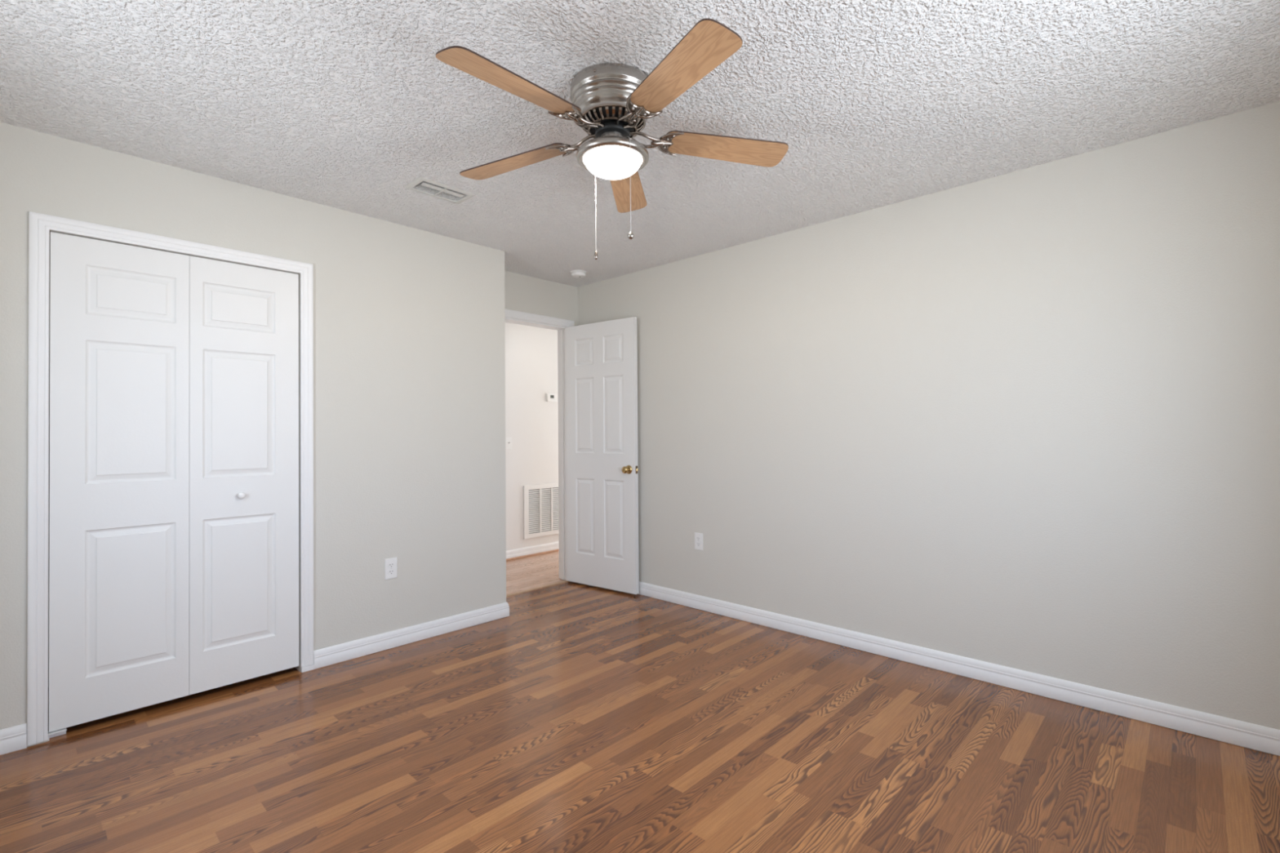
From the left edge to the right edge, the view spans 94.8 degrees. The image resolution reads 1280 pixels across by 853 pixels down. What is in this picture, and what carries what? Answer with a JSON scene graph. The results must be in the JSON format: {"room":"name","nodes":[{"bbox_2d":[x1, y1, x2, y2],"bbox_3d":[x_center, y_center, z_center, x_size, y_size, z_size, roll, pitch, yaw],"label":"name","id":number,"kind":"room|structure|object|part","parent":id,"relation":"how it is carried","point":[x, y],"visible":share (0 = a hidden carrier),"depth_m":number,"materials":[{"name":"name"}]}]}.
{"room":"empty bedroom","nodes":[
{"label":"empty bedroom","id":0,"kind":"room"},
{"bbox_2d":[48,236,49,683],"bbox_3d":[-2.190,0.047,3.217,0.660,2.440,2.590,-1,-1,43],"label":"wall","id":1,"kind":"structure","parent":0,"point":[49,237],"depth_m":2.87,"materials":[{"name":"grey paint"}]},
{"bbox_2d":[0,122,506,746],"bbox_3d":[-1.869,0.043,2.993,0.115,2.440,2.705,-1,-1,43],"label":"wall","id":2,"kind":"structure","parent":0,"point":[409,323],"depth_m":3.24,"materials":[{"name":"white paint"}]},
{"bbox_2d":[0,723,26,755],"bbox_3d":[-2.534,1.212,2.172,0.014,0.092,0.374,-1,-1,43],"label":"baseboard","id":3,"kind":"structure","parent":2,"relation":"attached to","point":[12,739],"depth_m":2.28,"materials":[{"name":"white paint"}]},
{"bbox_2d":[26,211,313,745],"bbox_3d":[-2.057,0.201,2.694,0.016,2.101,1.032,-1,-1,43],"label":"door frame","id":4,"kind":"structure","parent":2,"relation":"attached to","point":[40,224],"depth_m":2.35,"materials":[{"name":"white paint"}]},
{"bbox_2d":[48,231,298,741],"bbox_3d":[-2.068,0.234,2.701,0.063,2.052,0.912,-1,-1,43],"label":"door","id":5,"kind":"structure","parent":2,"relation":"in","point":[174,404],"depth_m":2.64,"materials":[{"name":"white paint"}]},
{"bbox_3d":[-1.919,0.331,2.833,0.030,0.033,0.033,-1,-1,43],"label":"knob","id":6,"kind":"part","parent":5,"relation":"part of","materials":[{"name":"white plastic"}]},
{"bbox_2d":[301,664,314,672],"bbox_3d":[-1.716,1.247,3.039,0.015,0.027,0.058,-1,-1,43],"label":"trim","id":7,"kind":"structure","parent":2,"relation":"attached to","point":[308,668],"depth_m":3.03,"materials":[{"name":"white paint"}]},
{"bbox_2d":[384,557,397,579],"bbox_3d":[-1.422,0.811,3.364,0.008,0.116,0.071,-1,-1,43],"label":"wall outlet","id":8,"kind":"object","parent":2,"relation":"attached to","point":[390,564],"visible":1,"depth_m":3.36,"materials":[{"name":"white plastic"}]},
{"bbox_2d":[388,568,394,574],"bbox_3d":[-1.420,0.831,3.362,0.002,0.028,0.034,-1,-1,43],"label":"receptacle","id":9,"kind":"object","parent":8,"relation":"attached to","point":[391,571],"depth_m":3.36,"materials":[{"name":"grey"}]},
{"bbox_2d":[388,562,394,568],"bbox_3d":[-1.420,0.792,3.363,0.002,0.028,0.034,-1,-1,43],"label":"receptacle","id":10,"kind":"object","parent":8,"relation":"attached to","point":[391,565],"depth_m":3.36,"materials":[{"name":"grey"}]},
{"bbox_2d":[313,602,509,669],"bbox_3d":[-1.432,1.218,3.633,0.414,0.092,1.197,-1,-1,43],"label":"baseboard","id":11,"kind":"structure","parent":2,"relation":"attached to","point":[329,655],"depth_m":3.41,"materials":[{"name":"white paint"}]},
{"bbox_2d":[505,322,559,551],"bbox_3d":[-1.020,0.066,5.998,0.080,2.440,3.065,-1,-1,43],"label":"wall","id":12,"kind":"structure","parent":0,"point":[531,423],"depth_m":5.85,"materials":[{"name":"white paint"}]},
{"bbox_2d":[505,437,511,448],"bbox_3d":[-1.260,0.161,5.668,0.020,0.116,0.072,-1,-1,43],"label":"light switch","id":13,"kind":"object","parent":12,"relation":"attached to","point":[508,440],"visible":1,"depth_m":5.67,"materials":[{"name":"white plastic"}]},
{"bbox_2d":[506,541,559,559],"bbox_3d":[-0.938,1.238,5.996,0.014,0.092,2.950,-1,-1,43],"label":"baseboard","id":14,"kind":"structure","parent":12,"relation":"attached to","point":[555,545],"depth_m":5.85,"materials":[{"name":"white paint"}]},
{"bbox_2d":[506,548,559,561],"bbox_3d":[-0.926,1.275,5.985,0.016,0.019,2.950,-1,-1,43],"label":"trim","id":15,"kind":"structure","parent":12,"relation":"attached to","point":[554,550],"depth_m":5.82,"materials":[{"name":"orange wood"}]},
{"bbox_2d":[523,482,558,539],"bbox_3d":[-0.856,0.846,6.088,0.016,0.525,0.835,-1,-1,43],"label":"air vent","id":16,"kind":"object","parent":12,"relation":"in","point":[540,501],"visible":0.56,"depth_m":5.92,"materials":[{"name":"white plastic"}]},
{"bbox_2d":[545,392,556,402],"bbox_3d":[-0.907,-0.296,6.045,0.027,0.096,0.136,-1,-1,43],"label":"thermostat","id":17,"kind":"object","parent":12,"relation":"attached to","point":[549,397],"visible":1,"depth_m":6.03,"materials":[{"name":"white plastic"}]},
{"bbox_2d":[506,551,564,594],"bbox_3d":[-0.635,1.286,5.642,1.138,0.012,3.050,-1,-1,43],"label":"floor","id":18,"kind":"structure","parent":0,"point":[534,571],"depth_m":5.15,"materials":[{"name":"laminate"}]},
{"bbox_2d":[504,271,577,580],"bbox_3d":[-0.934,0.052,4.569,0.115,2.440,1.102,-1,-1,43],"label":"wall","id":19,"kind":"structure","parent":0,"point":[522,293],"depth_m":4.66,"materials":[{"name":"white paint"}]},
{"bbox_2d":[506,580,569,597],"bbox_3d":[-0.841,1.273,4.584,0.042,0.020,0.723,-1,-1,43],"label":"trim","id":20,"kind":"structure","parent":19,"relation":"attached to","point":[563,581],"depth_m":4.60,"materials":[{"name":"brown wood"}]},
{"bbox_2d":[504,309,574,580],"bbox_3d":[-0.874,0.196,4.619,0.134,2.148,0.847,-1,-1,43],"label":"door frame","id":21,"kind":"structure","parent":19,"relation":"attached to","point":[561,330],"depth_m":4.86,"materials":[{"name":"white paint"}]},
{"bbox_2d":[564,316,639,594],"bbox_3d":[-0.312,0.219,4.607,0.736,2.064,0.159,-1,-1,37],"label":"door","id":22,"kind":"structure","parent":21,"relation":"attached to","point":[601,358],"depth_m":4.57,"materials":[{"name":"white paint"}]},
{"bbox_3d":[-0.105,0.323,4.385,0.054,0.054,0.052,-1,-1,37],"label":"knob","id":23,"kind":"part","parent":22,"relation":"part of","materials":[{"name":"gold metal"}]},
{"bbox_2d":[0,581,1279,852],"bbox_3d":[-0.186,1.249,2.161,4.223,0.012,3.777,-1,-1,43],"label":"floor","id":24,"kind":"structure","parent":0,"point":[582,718],"depth_m":2.18,"materials":[{"name":"brown wood"}]},
{"bbox_2d":[0,0,1279,287],"bbox_3d":[-0.242,-1.236,2.222,4.370,0.080,3.817,-1,-1,43],"label":"ceiling","id":25,"kind":"structure","parent":0,"point":[342,104],"depth_m":2.12,"materials":[{"name":"white paint"}]},
{"bbox_2d":[403,176,475,204],"bbox_3d":[-1.004,-1.232,2.958,0.176,0.110,0.299,-1,-1,43],"label":"ceiling vent","id":26,"kind":"object","parent":25,"relation":"in","point":[443,188],"visible":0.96,"depth_m":2.94,"materials":[{"name":"white metal"}]},
{"bbox_2d":[569,270,586,278],"bbox_3d":[-0.468,-1.154,4.471,0.124,0.038,0.124,-1,-1,43],"label":"smoke detector","id":27,"kind":"object","parent":25,"relation":"attached to","point":[575,273],"visible":1,"depth_m":4.43,"materials":[{"name":"white plastic"}]},
{"bbox_2d":[435,18,788,259],"bbox_3d":[-0.126,-0.912,2.051,1.276,0.574,1.230,-1,-1,43],"label":"ceiling fan","id":28,"kind":"object","parent":25,"relation":"hanging from","point":[612,103],"visible":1,"depth_m":1.97,"materials":[{"name":"brown wood"}]},
{"bbox_3d":[-0.375,-1.024,1.766,0.138,0.006,0.472,14,12,40],"label":"blade","id":29,"kind":"part","parent":28,"relation":"part of","materials":[{"name":"brown wood"}]},
{"bbox_3d":[-0.480,-1.017,2.266,0.472,0.006,0.138,-4,9,25],"label":"blade","id":30,"kind":"part","parent":28,"relation":"part of","materials":[{"name":"brown wood"}]},
{"bbox_3d":[-0.142,-0.830,2.160,0.002,0.353,0.093,0,-1,-31],"label":"pull chain","id":31,"kind":"part","parent":28,"relation":"part of","materials":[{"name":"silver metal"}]},
{"bbox_3d":[-0.096,-0.918,2.084,0.205,0.060,0.205,-1,-1,43],"label":"lamp shade","id":32,"kind":"part","parent":28,"relation":"part of","materials":[{"name":"white glass"}]},
{"bbox_2d":[581,102,645,138],"bbox_3d":[-0.097,-1.063,2.086,0.237,0.036,0.237,-1,-1,43],"label":"vent","id":33,"kind":"object","parent":28,"relation":"attached to","point":[608,114],"depth_m":2.02,"materials":[{"name":"silver metal"}]},
{"bbox_3d":[-0.053,-0.828,2.007,0.002,0.361,0.090,0,-1,-29],"label":"pull chain","id":34,"kind":"part","parent":28,"relation":"part of","materials":[{"name":"silver metal"}]},
{"bbox_3d":[-0.056,-1.019,2.507,0.138,0.006,0.472,-12,-4,5],"label":"blade","id":35,"kind":"part","parent":28,"relation":"part of","materials":[{"name":"brown wood"}]},
{"bbox_3d":[0.110,-1.028,1.715,0.138,0.006,0.472,11,-4,-29],"label":"blade","id":36,"kind":"part","parent":28,"relation":"part of","materials":[{"name":"brown wood"}]},
{"bbox_3d":[0.316,-1.029,2.181,0.472,0.006,0.138,1,-12,-13],"label":"blade","id":37,"kind":"part","parent":28,"relation":"part of","materials":[{"name":"brown wood"}]},
{"bbox_2d":[577,101,1279,729],"bbox_3d":[1.030,0.028,3.555,4.365,2.440,0.115,-1,-1,43],"label":"wall","id":38,"kind":"structure","parent":0,"point":[1028,420],"depth_m":2.79,"materials":[{"name":"white paint"}]},
{"bbox_2d":[694,532,702,550],"bbox_3d":[0.405,0.791,4.057,0.071,0.116,0.008,-1,-1,43],"label":"wall outlet","id":39,"kind":"object","parent":38,"relation":"attached to","point":[698,536],"visible":1,"depth_m":4.05,"materials":[{"name":"white plastic"}]},
{"bbox_2d":[637,581,1279,755],"bbox_3d":[0.994,1.200,3.496,4.135,0.092,0.014,-1,-1,43],"label":"baseboard","id":40,"kind":"structure","parent":38,"relation":"attached to","point":[1244,734],"depth_m":2.77,"materials":[{"name":"white paint"}]}
]}

